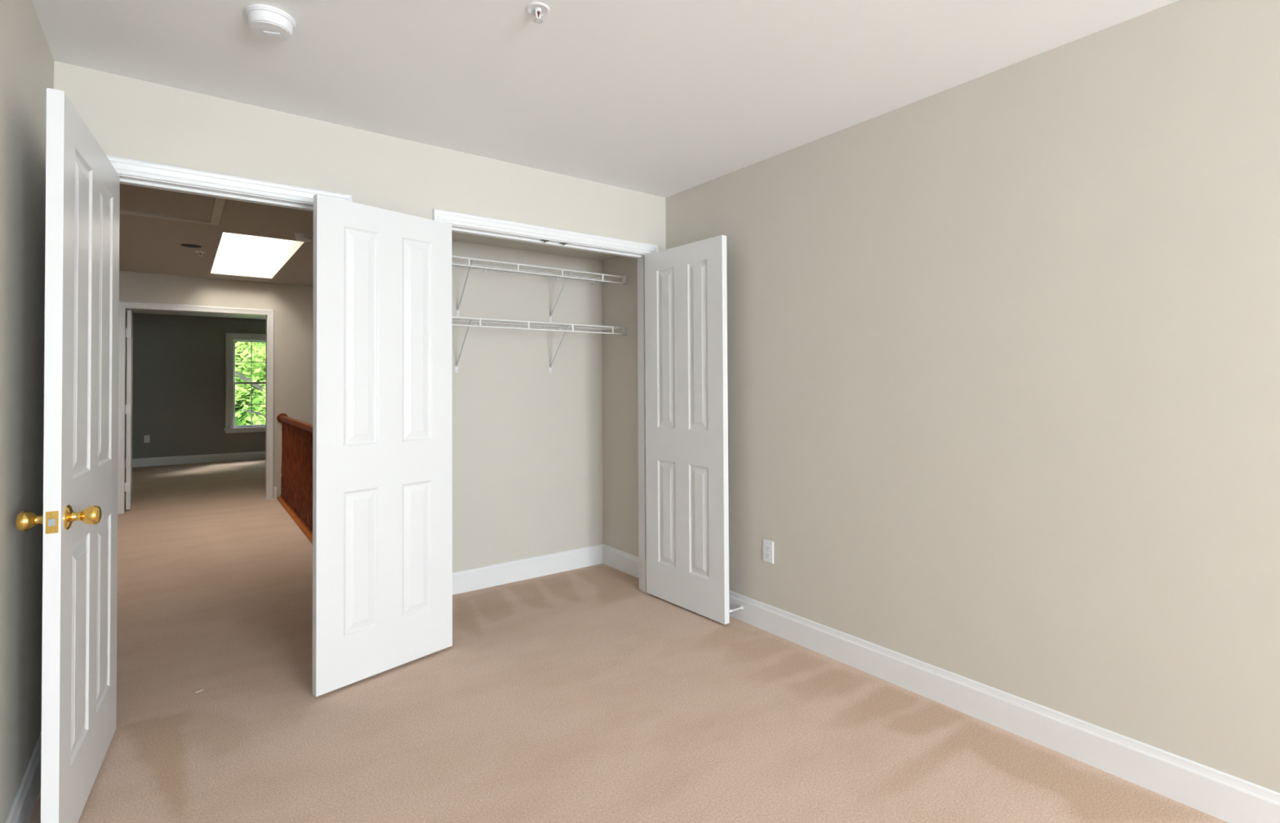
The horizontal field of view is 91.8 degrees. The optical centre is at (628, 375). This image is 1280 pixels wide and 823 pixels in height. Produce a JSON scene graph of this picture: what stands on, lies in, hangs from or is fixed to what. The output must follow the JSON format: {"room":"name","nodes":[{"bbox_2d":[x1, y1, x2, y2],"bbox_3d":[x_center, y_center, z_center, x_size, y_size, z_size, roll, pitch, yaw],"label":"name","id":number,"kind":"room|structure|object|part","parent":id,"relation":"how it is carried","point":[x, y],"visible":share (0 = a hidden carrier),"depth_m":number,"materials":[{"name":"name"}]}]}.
{"room":"empty bedroom","nodes":[
{"label":"empty bedroom","id":0,"kind":"room"},
{"bbox_2d":[0,0,53,822],"bbox_3d":[0.088,0.043,-0.819,0.120,2.424,7.360,0,-1,-36],"label":"wall","id":1,"kind":"structure","parent":0,"point":[26,59],"depth_m":1.75,"materials":[{"name":"beige paint"}]},
{"bbox_2d":[5,730,41,822],"bbox_3d":[0.101,1.189,-0.731,0.014,0.132,7.200,0,-1,-36],"label":"baseboard","id":2,"kind":"structure","parent":1,"relation":"attached to","point":[24,803],"depth_m":1.81,"materials":[{"name":"white paint"}]},
{"bbox_2d":[124,312,266,458],"bbox_3d":[-6.630,0.235,10.699,5.600,2.424,0.150,0,-1,-36],"label":"wall","id":3,"kind":"structure","parent":0,"point":[179,400],"depth_m":10.13,"materials":[{"name":"grey paint"}]},
{"bbox_2d":[144,435,149,442],"bbox_3d":[-7.644,1.008,9.847,0.070,0.114,0.008,0,-1,-36],"label":"electrical outlet","id":4,"kind":"object","parent":3,"relation":"attached to","point":[146,437],"visible":1,"depth_m":9.85,"materials":[{"name":"white plastic"}]},
{"bbox_2d":[124,450,265,467],"bbox_3d":[-6.576,1.379,10.617,5.600,0.132,0.014,0,-1,-36],"label":"baseboard","id":5,"kind":"structure","parent":3,"relation":"attached to","point":[153,461],"depth_m":10.21,"materials":[{"name":"white paint"}]},
{"bbox_2d":[223,333,266,433],"bbox_3d":[-6.433,0.129,10.820,1.050,1.697,0.190,0,-1,-36],"label":"window","id":6,"kind":"structure","parent":3,"relation":"in","point":[230,427],"depth_m":10.58,"materials":[{"name":"white paint"}]},
{"bbox_3d":[-6.436,0.504,10.821,0.790,0.778,0.035,0,-1,-36],"label":"sash","id":7,"kind":"part","parent":6,"relation":"part of","materials":[{"name":"white paint"}]},
{"bbox_3d":[-6.463,-0.230,10.864,0.790,0.763,0.035,0,-1,-36],"label":"sash","id":8,"kind":"part","parent":6,"relation":"part of","materials":[{"name":"white paint"}]},
{"bbox_2d":[119,271,313,496],"bbox_3d":[-3.970,1.522,7.050,5.600,5.124,0.115,0,-1,-36],"label":"wall","id":9,"kind":"structure","parent":0,"point":[292,305],"depth_m":7.00,"materials":[{"name":"beige paint"}]},
{"bbox_2d":[124,310,133,509],"bbox_3d":[-5.284,0.354,6.564,0.045,2.031,0.606,0,-1,-37],"label":"door","id":10,"kind":"structure","parent":9,"relation":"in","point":[129,331],"depth_m":6.33,"materials":[{"name":"white paint"}]},
{"bbox_2d":[117,301,274,514],"bbox_3d":[-4.575,0.321,6.617,1.369,2.120,0.134,0,-1,-36],"label":"door frame","id":11,"kind":"structure","parent":9,"relation":"attached to","point":[123,305],"depth_m":6.58,"materials":[{"name":"white paint"}]},
{"bbox_2d":[273,486,276,498],"bbox_3d":[-3.969,1.316,6.974,0.030,0.132,0.014,0,-1,-36],"label":"baseboard","id":12,"kind":"structure","parent":9,"relation":"attached to","point":[274,487],"depth_m":6.97,"materials":[{"name":"white paint"}]},
{"bbox_2d":[53,61,666,251],"bbox_3d":[-1.078,0.101,2.957,3.170,2.424,0.115,0,-1,-36],"label":"wall","id":13,"kind":"structure","parent":0,"point":[128,117],"depth_m":2.75,"materials":[{"name":"beige paint"}]},
{"bbox_2d":[15,88,119,822],"bbox_3d":[-1.696,0.272,1.950,0.169,2.031,0.797,0,-1,-31],"label":"door","id":14,"kind":"structure","parent":13,"relation":"in","point":[79,517],"depth_m":1.77,"materials":[{"name":"white paint"}]},
{"bbox_3d":[-1.581,0.382,1.630,0.037,0.052,0.052,0,-1,-31],"label":"knob","id":15,"kind":"part","parent":14,"relation":"part of","materials":[{"name":"gold metal"}]},
{"bbox_3d":[-1.496,0.381,1.611,0.025,0.057,0.002,0,-1,-31],"label":"latch plate","id":16,"kind":"part","parent":14,"relation":"part of","materials":[{"name":"gold metal"}]},
{"bbox_3d":[-1.470,0.382,1.697,0.042,0.052,0.052,0,-1,-31],"label":"knob","id":17,"kind":"part","parent":14,"relation":"part of","materials":[{"name":"gold metal"}]},
{"bbox_2d":[106,155,352,211],"bbox_3d":[-1.637,0.252,2.546,0.909,2.116,0.152,0,-1,-36],"label":"door frame","id":18,"kind":"structure","parent":13,"relation":"attached to","point":[134,172],"depth_m":2.48,"materials":[{"name":"white paint"}]},
{"bbox_2d":[312,194,452,696],"bbox_3d":[-1.072,0.280,2.772,0.046,2.031,0.645,-1,-1,40],"label":"door","id":19,"kind":"structure","parent":13,"relation":"in","point":[382,328],"depth_m":2.72,"materials":[{"name":"white paint"}]},
{"bbox_2d":[432,208,657,591],"bbox_3d":[-0.409,0.258,3.432,1.387,2.116,0.134,0,-1,-36],"label":"door frame","id":20,"kind":"structure","parent":13,"relation":"attached to","point":[463,223],"depth_m":3.61,"materials":[{"name":"white paint"}]},
{"bbox_2d":[644,235,728,624],"bbox_3d":[0.314,0.283,3.509,0.046,2.031,0.645,0,-1,-38],"label":"door","id":21,"kind":"structure","parent":13,"relation":"in","point":[686,291],"depth_m":3.45,"materials":[{"name":"white paint"}]},
{"bbox_2d":[452,240,603,572],"bbox_3d":[-0.833,0.114,4.012,1.530,2.424,0.100,0,-1,-36],"label":"wall","id":22,"kind":"structure","parent":0,"point":[527,468],"depth_m":4.05,"materials":[{"name":"beige paint"}]},
{"bbox_2d":[452,543,603,595],"bbox_3d":[-0.794,1.258,3.950,1.530,0.132,0.014,0,-1,-36],"label":"baseboard","id":23,"kind":"structure","parent":22,"relation":"attached to","point":[485,576],"depth_m":4.03,"materials":[{"name":"white paint"}]},
{"bbox_2d":[452,255,626,321],"bbox_3d":[-0.716,-0.521,3.860,1.526,0.316,0.302,0,-1,-36],"label":"wire shelf","id":24,"kind":"object","parent":22,"relation":"attached to","point":[624,282],"visible":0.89,"depth_m":3.90,"materials":[{"name":"white metal"}]},
{"bbox_3d":[-0.760,-0.661,3.917,1.522,0.005,0.143,0,-1,-36],"label":"cross rod","id":25,"kind":"part","parent":24,"relation":"part of","materials":[{"name":"white plastic"}]},
{"bbox_2d":[452,316,626,373],"bbox_3d":[-0.715,-0.178,3.855,1.526,0.318,0.302,0,-1,-36],"label":"wire shelf","id":26,"kind":"object","parent":22,"relation":"attached to","point":[567,326],"visible":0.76,"depth_m":3.90,"materials":[{"name":"white metal"}]},
{"bbox_3d":[-0.758,-0.319,3.913,1.522,0.005,0.143,0,-1,-36],"label":"cross rod","id":27,"kind":"part","parent":26,"relation":"part of","materials":[{"name":"white plastic"}]},
{"bbox_2d":[452,231,617,260],"bbox_3d":[-0.632,-0.878,3.743,1.530,0.102,0.600,0,-1,-36],"label":"ceiling","id":28,"kind":"structure","parent":0,"point":[460,237],"depth_m":3.98,"materials":[{"name":"beige paint"}]},
{"bbox_2d":[31,0,1179,319],"bbox_3d":[-1.660,-1.155,3.907,5.840,0.120,17.020,0,-1,-36],"label":"ceiling","id":29,"kind":"structure","parent":0,"point":[660,98],"depth_m":2.28,"materials":[{"name":"white paint"}]},
{"bbox_2d":[119,183,225,225],"bbox_3d":[-2.907,-1.081,3.871,0.625,0.016,0.895,0,-1,-36],"label":"attic hatch","id":30,"kind":"object","parent":29,"relation":"attached to","point":[134,200],"visible":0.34,"depth_m":3.96,"materials":[{"name":"paint"}]},
{"bbox_3d":[-2.907,-1.081,3.871,0.625,0.016,0.895,0,-1,-36],"label":"trim frame","id":31,"kind":"part","parent":30,"relation":"part of","materials":[{"name":"paint"}]},
{"bbox_2d":[177,243,204,248],"bbox_3d":[-3.603,-1.067,5.112,0.184,0.004,0.184,0,-1,-36],"label":"recessed light","id":32,"kind":"object","parent":29,"relation":"in","point":[184,245],"visible":1,"depth_m":5.11,"materials":[{"name":"paint"}]},
{"bbox_2d":[195,251,204,256],"bbox_3d":[-3.696,-1.047,5.353,0.073,0.037,0.073,-1,-1,19],"label":"sprinkler","id":33,"kind":"object","parent":29,"relation":"attached to","point":[198,252],"visible":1,"depth_m":5.35,"materials":[{"name":"white metal"}]},
{"bbox_2d":[213,232,293,267],"bbox_3d":[-3.457,-1.422,5.695,0.610,0.479,2.160,0,-1,-36],"label":"window","id":34,"kind":"structure","parent":29,"relation":"attached to","point":[237,249],"depth_m":6.54,"materials":[{"name":"white glass"}]},
{"bbox_2d":[244,4,295,40],"bbox_3d":[-1.127,-1.101,1.952,0.140,0.048,0.140,0,-1,-16],"label":"smoke detector","id":35,"kind":"object","parent":29,"relation":"attached to","point":[268,22],"visible":1,"depth_m":1.92,"materials":[{"name":"white plastic"}]},
{"bbox_2d":[294,232,313,242],"bbox_3d":[-2.489,-1.055,4.761,0.133,0.048,0.133,-1,-1,25],"label":"smoke detector","id":36,"kind":"object","parent":29,"relation":"attached to","point":[301,237],"visible":0.98,"depth_m":4.72,"materials":[{"name":"white plastic"}]},
{"bbox_2d":[525,2,550,24],"bbox_3d":[-0.280,-1.111,1.915,0.073,0.037,0.073,-1,-1,19],"label":"sprinkler","id":37,"kind":"object","parent":29,"relation":"attached to","point":[539,10],"visible":1,"depth_m":1.91,"materials":[{"name":"white plastic"}]},
{"bbox_2d":[29,458,1228,822],"bbox_3d":[-1.636,1.328,3.857,5.600,0.001,16.860,0,-1,-36],"label":"floor","id":38,"kind":"structure","parent":0,"point":[583,695],"depth_m":2.35,"materials":[{"name":"beige carpet"}]},
{"bbox_2d":[276,413,312,544],"bbox_3d":[-3.023,0.883,5.755,0.112,0.956,3.109,0,-1,-35],"label":"stair railing","id":39,"kind":"object","parent":38,"relation":"on","point":[295,496],"visible":0.71,"depth_m":5.93,"materials":[{"name":"brown wood"}]},
{"bbox_3d":[-3.019,0.460,5.752,0.062,0.061,3.088,0,-1,-35],"label":"handrail","id":40,"kind":"part","parent":39,"relation":"part of","materials":[{"name":"brown wood"}]},
{"bbox_3d":[-3.021,1.333,5.749,0.040,0.014,3.109,0,-1,-35],"label":"rail","id":41,"kind":"part","parent":39,"relation":"part of","materials":[{"name":"brown wood"}]},
{"bbox_2d":[601,0,1279,792],"bbox_3d":[2.215,0.060,1.239,0.120,2.424,8.175,0,-1,-36],"label":"wall","id":42,"kind":"structure","parent":0,"point":[1003,344],"depth_m":2.18,"materials":[{"name":"beige paint"}]},
{"bbox_2d":[602,543,639,577],"bbox_3d":[-0.009,1.257,4.161,0.014,0.132,0.600,0,-1,-36],"label":"baseboard","id":43,"kind":"structure","parent":42,"relation":"attached to","point":[620,560],"depth_m":4.21,"materials":[{"name":"white paint"}]},
{"bbox_2d":[728,605,742,612],"bbox_3d":[0.566,1.238,3.288,0.087,0.021,0.021,0,-1,-33],"label":"door stop","id":44,"kind":"object","parent":42,"relation":"attached to","point":[740,606],"visible":1,"depth_m":3.29,"materials":[{"name":"white plastic"}]},
{"bbox_2d":[763,538,773,564],"bbox_3d":[0.714,0.900,3.179,0.008,0.114,0.070,0,-1,-36],"label":"electrical outlet","id":45,"kind":"object","parent":42,"relation":"attached to","point":[768,545],"visible":1,"depth_m":3.17,"materials":[{"name":"white plastic"}]},
{"bbox_2d":[765,544,769,550],"bbox_3d":[0.712,0.881,3.177,0.002,0.028,0.029,0,-1,-36],"label":"socket","id":46,"kind":"object","parent":45,"relation":"attached to","point":[767,546],"depth_m":3.18,"materials":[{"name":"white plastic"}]},
{"bbox_2d":[765,551,769,558],"bbox_3d":[0.712,0.920,3.177,0.002,0.028,0.029,0,-1,-36],"label":"socket","id":47,"kind":"object","parent":45,"relation":"attached to","point":[767,553],"depth_m":3.18,"materials":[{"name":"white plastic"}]},
{"bbox_2d":[728,590,1279,822],"bbox_3d":[2.359,1.201,0.919,0.014,0.132,7.200,0,-1,-36],"label":"baseboard","id":48,"kind":"structure","parent":42,"relation":"attached to","point":[1224,796],"depth_m":2.17,"materials":[{"name":"white paint"}]},
{"label":"outside","id":49,"kind":"structure","parent":0,"visible":0},
{"bbox_3d":[-20.364,4.910,32.007,60.000,0.200,50.090,0,-1,-36],"label":"lawn","id":50,"kind":"structure","parent":49,"visible":0},
{"bbox_2d":[235,342,266,425],"bbox_3d":[-7.575,0.926,14.290,4.810,7.159,4.667,0,-1,-20],"label":"leafy tree","id":51,"kind":"object","parent":50,"relation":"on","point":[257,351],"visible":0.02,"depth_m":14.08,"materials":[{"name":"green plant"}]},
{"bbox_2d":[235,341,266,425],"bbox_3d":[-14.863,-0.847,22.616,8.066,11.003,7.208,-1,-1,23],"label":"leafy tree","id":52,"kind":"object","parent":50,"relation":"on","point":[237,422],"visible":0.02,"depth_m":21.49,"materials":[{"name":"green plant"}]},
{"bbox_2d":[235,342,266,422],"bbox_3d":[-8.825,0.544,19.033,5.824,8.064,5.408,0,-1,-36],"label":"leafy tree","id":53,"kind":"object","parent":50,"relation":"on","point":[255,402],"visible":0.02,"depth_m":17.31,"materials":[{"name":"green plant"}]}
]}

